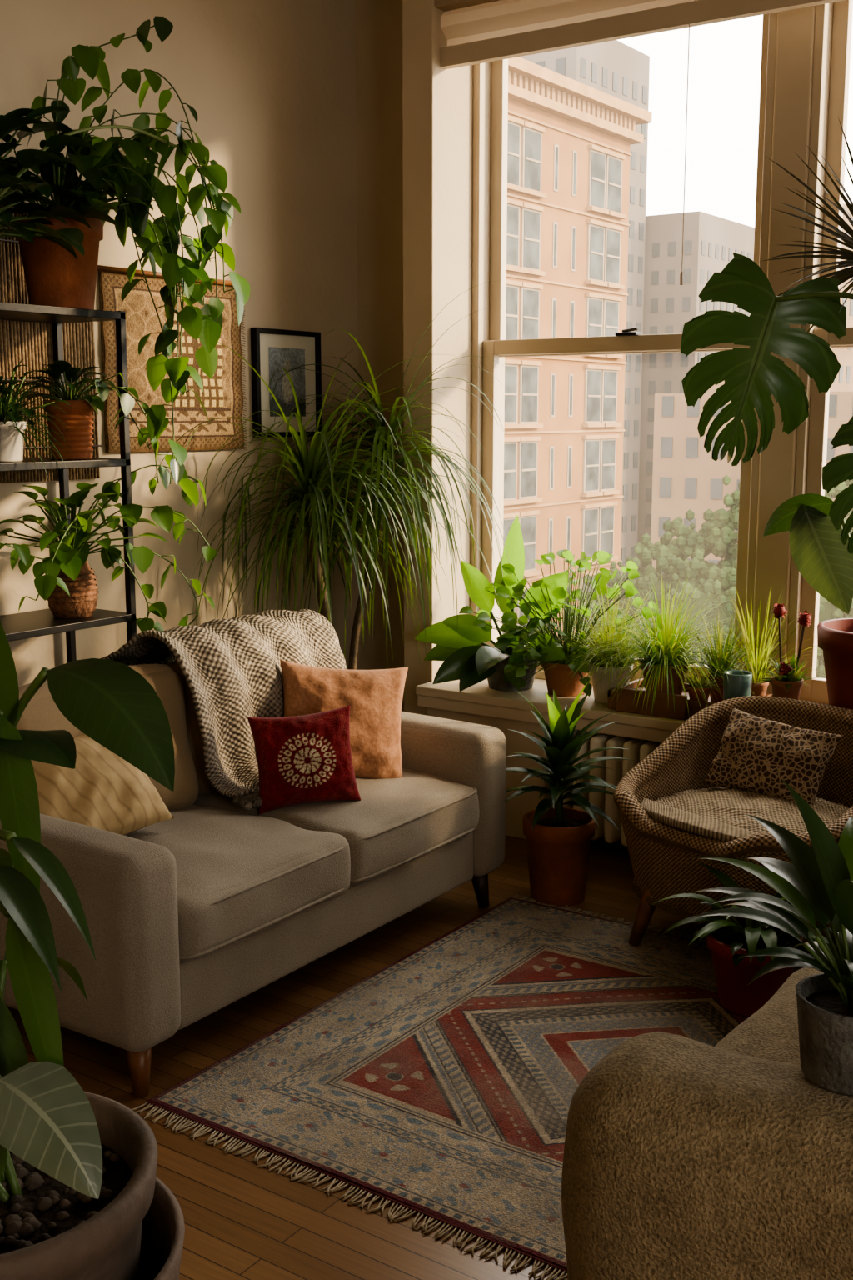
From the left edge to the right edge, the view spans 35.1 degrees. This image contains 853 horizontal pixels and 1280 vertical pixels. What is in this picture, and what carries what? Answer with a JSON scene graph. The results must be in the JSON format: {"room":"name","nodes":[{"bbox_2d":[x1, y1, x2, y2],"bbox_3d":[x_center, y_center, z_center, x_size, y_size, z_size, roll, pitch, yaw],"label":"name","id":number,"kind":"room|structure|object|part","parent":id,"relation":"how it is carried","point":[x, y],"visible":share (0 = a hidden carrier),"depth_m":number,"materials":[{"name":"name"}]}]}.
{"room":"living room","nodes":[
{"label":"living room","id":0,"kind":"room"},
{"bbox_2d":[0,0,360,688],"bbox_3d":[-2.022,-0.615,3.080,0.200,3.200,6.460,6,11,34],"label":"wall","id":1,"kind":"structure","parent":0,"point":[270,85],"depth_m":4.75,"materials":[{"name":"paint"}]},
{"bbox_2d":[0,202,101,483],"bbox_3d":[-1.312,-0.859,3.876,0.016,0.820,0.945,6,11,34],"label":"screen","id":2,"kind":"object","parent":1,"relation":"attached to","point":[33,341],"visible":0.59,"depth_m":4.07,"materials":[{"name":"brown wood"}]},
{"bbox_2d":[97,265,247,452],"bbox_3d":[-0.841,-0.930,4.554,0.029,0.589,0.700,6,11,34],"label":"tapestry","id":3,"kind":"object","parent":1,"relation":"attached to","point":[222,396],"visible":0.62,"depth_m":4.54,"materials":[{"name":"woven fabric"},{"name":"wood"}]},
{"bbox_2d":[250,327,321,437],"bbox_3d":[-0.517,-0.954,5.023,0.030,0.390,0.365,6,11,34],"label":"framed picture","id":4,"kind":"object","parent":1,"relation":"attached to","point":[272,349],"visible":0.94,"depth_m":5.01,"materials":[{"name":"black wood"}]},
{"bbox_2d":[268,346,305,416],"bbox_3d":[-0.517,-0.958,5.022,0.001,0.250,0.205,6,11,34],"label":"print","id":5,"kind":"object","parent":4,"relation":"attached to","point":[283,357],"depth_m":5.02},
{"bbox_2d":[6,835,839,1279],"bbox_3d":[0.382,1.287,1.709,6.050,0.100,6.460,6,11,34],"label":"floor","id":6,"kind":"structure","parent":0,"point":[243,1220],"depth_m":2.77,"materials":[{"name":"brown wood"}]},
{"bbox_2d":[0,301,138,668],"bbox_3d":[-1.234,-0.033,3.851,0.300,1.800,0.810,6,11,34],"label":"metal shelf","id":7,"kind":"object","parent":6,"relation":"on","point":[25,625],"visible":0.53,"depth_m":3.96,"materials":[{"name":"black metal"}]},
{"bbox_2d":[0,355,73,477],"bbox_3d":[-1.164,-0.619,3.738,0.415,0.368,0.457,6,11,34],"label":"potted fern","id":8,"kind":"object","parent":7,"relation":"on","point":[12,425],"visible":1,"depth_m":3.72,"materials":[{"name":"green plant"}]},
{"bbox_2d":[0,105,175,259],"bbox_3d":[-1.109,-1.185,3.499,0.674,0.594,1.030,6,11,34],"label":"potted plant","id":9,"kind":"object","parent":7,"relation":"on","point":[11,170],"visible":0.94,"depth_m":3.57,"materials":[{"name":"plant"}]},
{"bbox_2d":[17,360,176,494],"bbox_3d":[-0.981,-0.621,3.979,0.378,0.388,0.355,6,11,34],"label":"potted plant","id":10,"kind":"object","parent":7,"relation":"on","point":[79,417],"visible":0.96,"depth_m":3.91,"materials":[{"name":"plant"}]},
{"bbox_2d":[0,465,216,633],"bbox_3d":[-1.052,-0.208,3.944,0.452,0.590,0.872,8,13,41],"label":"potted plant","id":11,"kind":"object","parent":7,"relation":"on","point":[69,586],"visible":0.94,"depth_m":3.97,"materials":[{"name":"green plant"}]},
{"bbox_2d":[0,15,250,506],"bbox_3d":[-0.931,-1.067,3.871,0.743,1.376,0.535,-6,11,-32],"label":"pothos","id":12,"kind":"object","parent":7,"relation":"on","point":[54,277],"visible":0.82,"depth_m":3.83,"materials":[{"name":"plant"}]},
{"bbox_2d":[0,621,184,1279],"bbox_3d":[-0.605,0.591,1.693,0.684,1.278,0.577,6,11,34],"label":"potted plant","id":13,"kind":"object","parent":6,"relation":"on","point":[82,1197],"visible":1,"depth_m":1.57,"materials":[{"name":"plant"}]},
{"bbox_2d":[0,661,506,1097],"bbox_3d":[-0.561,0.477,3.762,0.942,0.828,1.575,6,11,34],"label":"sofa","id":14,"kind":"object","parent":6,"relation":"on","point":[191,914],"visible":0.6,"depth_m":3.36,"materials":[{"name":"fabric"}]},
{"bbox_3d":[-0.954,0.642,3.206,0.918,0.466,0.180,6,11,34],"label":"arm","id":15,"kind":"part","parent":14,"relation":"part of","materials":[{"name":"fabric"}]},
{"bbox_2d":[30,733,174,835],"bbox_3d":[-0.850,0.378,3.360,0.279,0.309,0.336,6,11,34],"label":"striped throw pillow","id":16,"kind":"object","parent":14,"relation":"on","point":[103,791],"visible":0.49,"depth_m":3.31,"materials":[{"name":"fabric"}]},
{"bbox_2d":[15,667,195,806],"bbox_3d":[-0.907,0.304,3.606,0.307,0.436,0.631,6,11,34],"label":"cushion","id":17,"kind":"object","parent":14,"relation":"on","point":[42,713],"depth_m":3.69,"materials":[{"name":"beige fabric"}]},
{"bbox_2d":[160,661,219,796],"bbox_3d":[-0.550,0.226,4.096,0.309,0.435,0.620,6,11,34],"label":"cushion","id":18,"kind":"object","parent":14,"relation":"on","point":[204,787],"depth_m":3.82,"materials":[{"name":"beige fabric"}]},
{"bbox_2d":[103,608,349,810],"bbox_3d":[-0.568,0.235,4.083,0.675,0.612,0.732,6,11,34],"label":"throw blanket","id":19,"kind":"object","parent":14,"relation":"on","point":[231,667],"visible":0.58,"depth_m":3.87,"materials":[{"name":"beige fabric"}]},
{"bbox_2d":[124,800,348,961],"bbox_3d":[-0.686,0.585,3.489,0.820,0.223,0.635,6,11,34],"label":"seat cushion","id":20,"kind":"object","parent":14,"relation":"on","point":[248,882],"depth_m":3.33,"materials":[{"name":"fabric"}]},
{"bbox_2d":[247,705,360,814],"bbox_3d":[-0.338,0.331,3.744,0.309,0.282,0.148,-2,10,-11],"label":"pillow","id":21,"kind":"object","parent":14,"relation":"on","point":[304,758],"visible":1,"depth_m":3.70,"materials":[{"name":"fabric"}]},
{"bbox_2d":[190,770,476,886],"bbox_3d":[-0.333,0.503,3.991,0.814,0.227,0.636,6,11,34],"label":"seat cushion","id":22,"kind":"object","parent":14,"relation":"on","point":[400,830],"depth_m":3.76,"materials":[{"name":"fabric"}]},
{"bbox_2d":[280,660,408,779],"bbox_3d":[-0.247,0.248,3.988,0.406,0.383,0.205,-1,10,-6],"label":"throw pillow","id":23,"kind":"object","parent":14,"relation":"on","point":[374,697],"visible":0.57,"depth_m":3.94,"materials":[{"name":"fabric"}]},
{"bbox_3d":[-0.160,0.453,4.337,0.918,0.466,0.180,6,11,34],"label":"arm","id":24,"kind":"part","parent":14,"relation":"part of","materials":[{"name":"fabric"}]},
{"bbox_2d":[154,280,515,669],"bbox_3d":[-0.258,-0.246,4.646,0.973,1.959,1.087,6,11,34],"label":"potted palm","id":25,"kind":"object","parent":6,"relation":"on","point":[307,465],"visible":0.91,"depth_m":4.67,"materials":[{"name":"plant"}]},
{"bbox_2d":[131,893,803,1279],"bbox_3d":[0.512,0.992,3.135,1.698,0.012,1.656,6,11,34],"label":"patterned area rug","id":26,"kind":"object","parent":6,"relation":"on","point":[439,1086],"visible":0.71,"depth_m":3.12,"materials":[{"name":"beige fabric"}]},
{"bbox_2d":[649,862,839,1016],"bbox_3d":[0.827,0.768,3.407,0.430,0.341,0.501,-6,11,-33],"label":"potted plant","id":27,"kind":"object","parent":26,"relation":"on","point":[728,939],"visible":0.53,"depth_m":3.37,"materials":[{"name":"plant"}]},
{"bbox_2d":[415,678,687,839],"bbox_3d":[1.466,0.557,4.199,3.400,0.520,0.389,6,11,34],"label":"window ledge","id":28,"kind":"object","parent":6,"relation":"on","point":[478,703],"visible":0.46,"depth_m":4.79,"materials":[{"name":"paint"}]},
{"bbox_2d":[415,515,602,691],"bbox_3d":[0.274,-0.120,4.771,0.400,0.629,0.641,-6,11,-33],"label":"rubber plant","id":29,"kind":"object","parent":28,"relation":"on","point":[464,657],"visible":0.77,"depth_m":4.84,"materials":[{"name":"green plant"}]},
{"bbox_2d":[459,549,669,696],"bbox_3d":[0.440,-0.052,4.686,0.726,0.522,0.575,6,11,34],"label":"potted plant","id":30,"kind":"object","parent":28,"relation":"on","point":[557,676],"visible":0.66,"depth_m":4.73,"materials":[{"name":"green plant"}]},
{"bbox_2d":[533,582,694,704],"bbox_3d":[0.609,0.009,4.607,0.627,0.428,0.510,6,11,34],"label":"potted plant","id":31,"kind":"object","parent":28,"relation":"on","point":[601,693],"visible":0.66,"depth_m":4.62,"materials":[{"name":"plant"}]},
{"bbox_2d":[607,678,772,719],"bbox_3d":[0.877,0.199,4.523,0.480,0.080,0.280,6,11,34],"label":"wooden tray","id":32,"kind":"object","parent":28,"relation":"on","point":[662,707],"visible":0.53,"depth_m":4.45,"materials":[{"name":"brown wood"}]},
{"bbox_2d":[570,571,763,723],"bbox_3d":[0.772,0.005,4.486,0.673,0.457,0.522,6,11,34],"label":"ornamental grass","id":33,"kind":"object","parent":32,"relation":"on","point":[655,649],"depth_m":4.47,"materials":[{"name":"plant"}]},
{"bbox_2d":[677,669,722,701],"bbox_3d":[0.893,0.150,4.405,0.152,0.133,0.176,-1,10,-7],"label":"potted succulent","id":34,"kind":"object","parent":32,"relation":"on","point":[692,696],"visible":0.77,"depth_m":4.39,"materials":[{"name":"green plant"}]},
{"bbox_2d":[666,610,774,702],"bbox_3d":[0.973,0.054,4.437,0.460,0.314,0.383,6,11,34],"label":"rosemary","id":35,"kind":"object","parent":32,"relation":"on","point":[721,662],"visible":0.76,"depth_m":4.45,"materials":[{"name":"plant"}]},
{"bbox_2d":[723,670,752,700],"bbox_3d":[1.005,0.164,4.365,0.092,0.120,0.092,6,11,34],"label":"cup","id":36,"kind":"object","parent":32,"relation":"on","point":[738,684],"visible":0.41,"depth_m":4.33,"materials":[{"name":"ceramic"}]},
{"bbox_2d":[686,586,824,695],"bbox_3d":[1.033,0.020,4.371,0.577,0.401,0.416,6,11,34],"label":"potted grass","id":37,"kind":"object","parent":32,"relation":"on","point":[760,689],"depth_m":4.43,"materials":[{"name":"plant"}]},
{"bbox_2d":[763,493,852,709],"bbox_3d":[1.443,-0.116,3.987,0.468,0.878,0.791,-9,13,-42],"label":"potted plant","id":38,"kind":"object","parent":28,"relation":"on","point":[818,552],"visible":0.84,"depth_m":4.02,"materials":[{"name":"plant"}]},
{"bbox_3d":[1.156,0.249,4.298,0.160,0.055,0.220,6,11,34],"label":"wooden box","id":39,"kind":"object","parent":28,"relation":"on","visible":0},
{"bbox_2d":[753,603,820,699],"bbox_3d":[1.133,0.051,4.282,0.207,0.340,0.211,-2,10,-14],"label":"flowering plant","id":40,"kind":"object","parent":39,"relation":"on","point":[788,683],"visible":0.98,"depth_m":4.24,"materials":[{"name":"green plant"}]},
{"bbox_2d":[504,682,634,906],"bbox_3d":[0.416,0.472,4.203,0.462,0.687,0.456,6,11,34],"label":"floor plant","id":41,"kind":"object","parent":6,"relation":"on","point":[559,837],"visible":0.98,"depth_m":4.16,"materials":[{"name":"green plant"}]},
{"bbox_2d":[563,730,662,846],"bbox_3d":[0.920,0.562,4.457,1.032,0.425,0.175,6,11,34],"label":"radiator","id":42,"kind":"object","parent":6,"relation":"on","point":[637,750],"visible":0.1,"depth_m":4.57,"materials":[{"name":"metal"}]},
{"bbox_2d":[559,967,852,1279],"bbox_3d":[0.914,0.725,2.036,1.060,0.900,1.209,6,11,34],"label":"upholstered armchair","id":43,"kind":"object","parent":6,"relation":"on","point":[683,1157],"visible":0.88,"depth_m":1.74,"materials":[{"name":"fabric"}]},
{"bbox_2d":[687,779,852,1094],"bbox_3d":[0.561,0.380,1.777,0.456,0.376,0.397,4,10,23],"label":"potted plant","id":44,"kind":"object","parent":43,"relation":"on","point":[818,884],"visible":1,"depth_m":1.77,"materials":[{"name":"plant"}]},
{"bbox_2d":[613,695,852,946],"bbox_3d":[0.980,0.557,3.867,0.768,0.640,0.782,-7,12,-37],"label":"wicker armchair","id":45,"kind":"object","parent":6,"relation":"on","point":[664,857],"visible":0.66,"depth_m":3.85,"materials":[{"name":"brown wicker"}]},
{"bbox_3d":[0.965,0.630,3.868,0.648,0.214,0.648,-7,12,-37],"label":"seat","id":46,"kind":"part","parent":45,"relation":"part of","materials":[{"name":"wicker"}]},
{"bbox_2d":[640,785,849,842],"bbox_3d":[0.931,0.486,3.820,0.631,0.088,0.626,6,11,34],"label":"seat cushion","id":47,"kind":"object","parent":45,"relation":"on","point":[716,812],"visible":0.72,"depth_m":3.73,"materials":[{"name":"beige fabric"}]},
{"bbox_2d":[702,707,842,804],"bbox_3d":[1.002,0.349,3.929,0.373,0.242,0.178,9,13,44],"label":"print pillow","id":48,"kind":"object","parent":47,"relation":"on","point":[756,753],"visible":0.97,"depth_m":3.88,"materials":[{"name":"fabric"}]},
{"bbox_2d":[680,252,852,554],"bbox_3d":[1.249,-0.006,3.341,1.335,1.913,0.540,6,11,34],"label":"monstera","id":49,"kind":"object","parent":6,"relation":"on","point":[752,375],"visible":1,"depth_m":3.46,"materials":[{"name":"plant"}]},
{"bbox_2d":[750,117,852,332],"bbox_3d":[1.200,-0.269,3.712,0.734,2.309,0.758,6,11,34],"label":"spiky plant","id":50,"kind":"object","parent":6,"relation":"on","point":[845,274],"visible":0.75,"depth_m":3.58,"materials":[{"name":"plant"}]},
{"bbox_2d":[355,0,504,711],"bbox_3d":[2.113,-0.752,3.903,5.650,3.200,0.220,6,11,34],"label":"wall","id":51,"kind":"structure","parent":0,"point":[378,22],"depth_m":5.26,"materials":[{"name":"paint"}]},
{"bbox_2d":[402,0,473,715],"bbox_3d":[0.047,-0.937,5.015,0.130,3.200,0.280,6,11,34],"label":"trim","id":52,"kind":"structure","parent":51,"relation":"attached to","point":[437,102],"depth_m":4.88,"materials":[{"name":"paint"}]},
{"bbox_2d":[470,12,777,685],"bbox_3d":[0.676,-1.051,4.786,1.140,2.460,0.145,6,11,34],"label":"window","id":53,"kind":"structure","parent":51,"relation":"in","point":[491,78],"depth_m":4.95,"materials":[{"name":"beige wood"}]},
{"bbox_2d":[753,5,815,696],"bbox_3d":[1.192,-0.992,4.430,0.120,2.460,0.150,6,11,34],"label":"trim","id":54,"kind":"structure","parent":51,"relation":"attached to","point":[796,27],"depth_m":4.32,"materials":[{"name":"beige wood"}]},
{"bbox_2d":[786,0,852,704],"bbox_3d":[1.712,-0.933,4.078,1.140,2.460,0.145,6,11,34],"label":"window","id":55,"kind":"structure","parent":51,"relation":"in","point":[833,22],"depth_m":4.30,"materials":[{"name":"beige wood"}]},
{"label":"outside","id":56,"kind":"structure","parent":0,"visible":0},
{"bbox_3d":[64.521,3.683,121.790,270.000,0.300,250.000,6,11,34],"label":"ground","id":57,"kind":"structure","parent":56,"visible":0},
{"bbox_2d":[502,56,652,648],"bbox_3d":[-5.743,-7.496,65.671,20.800,40.200,30.800,6,11,34],"label":"brick apartment building","id":58,"kind":"structure","parent":57,"relation":"on","point":[569,140],"depth_m":65.42,"materials":[{"name":"brick"}]},
{"bbox_2d":[520,40,649,611],"bbox_3d":[8.448,-21.532,110.056,14.260,53.300,12.060,6,11,34],"label":"building","id":59,"kind":"structure","parent":57,"relation":"on","point":[615,68],"depth_m":107.36,"materials":[{"name":"grey concrete"}]},
{"bbox_2d":[636,210,754,573],"bbox_3d":[19.788,-17.121,120.093,14.460,41.300,14.060,6,11,34],"label":"office tower","id":60,"kind":"structure","parent":57,"relation":"on","point":[710,242],"depth_m":110.18,"materials":[{"name":"concrete"}]},
{"bbox_2d":[575,475,852,678],"bbox_3d":[17.494,2.570,61.789,21.179,21.619,15.695,6,11,31],"label":"street tree","id":61,"kind":"object","parent":57,"relation":"on","point":[717,536],"visible":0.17,"depth_m":59.95,"materials":[{"name":"green plant"}]},
{"bbox_2d":[650,380,852,574],"bbox_3d":[25.773,-5.890,96.801,15.560,26.800,12.060,6,11,34],"label":"apartment building","id":62,"kind":"structure","parent":57,"relation":"on","point":[686,477],"depth_m":93.64,"materials":[{"name":"concrete"}]},
{"bbox_2d":[830,202,852,391],"bbox_3d":[38.267,-21.343,134.780,7.560,44.800,12.060,6,11,34],"label":"apartment tower","id":63,"kind":"structure","parent":57,"relation":"on","point":[843,382],"depth_m":129.95,"materials":[{"name":"concrete"}]},
{"bbox_3d":[0.382,-1.969,1.167,6.050,0.100,6.460,6,11,34],"label":"ceiling","id":64,"kind":"structure","parent":0,"visible":0},
{"bbox_2d":[434,0,844,284],"bbox_3d":[1.044,-1.734,4.071,2.580,1.263,0.080,6,11,34],"label":"window blind","id":65,"kind":"object","parent":64,"relation":"hanging from","point":[476,32],"visible":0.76,"depth_m":4.45,"materials":[{"name":"beige fabric"}]}
]}

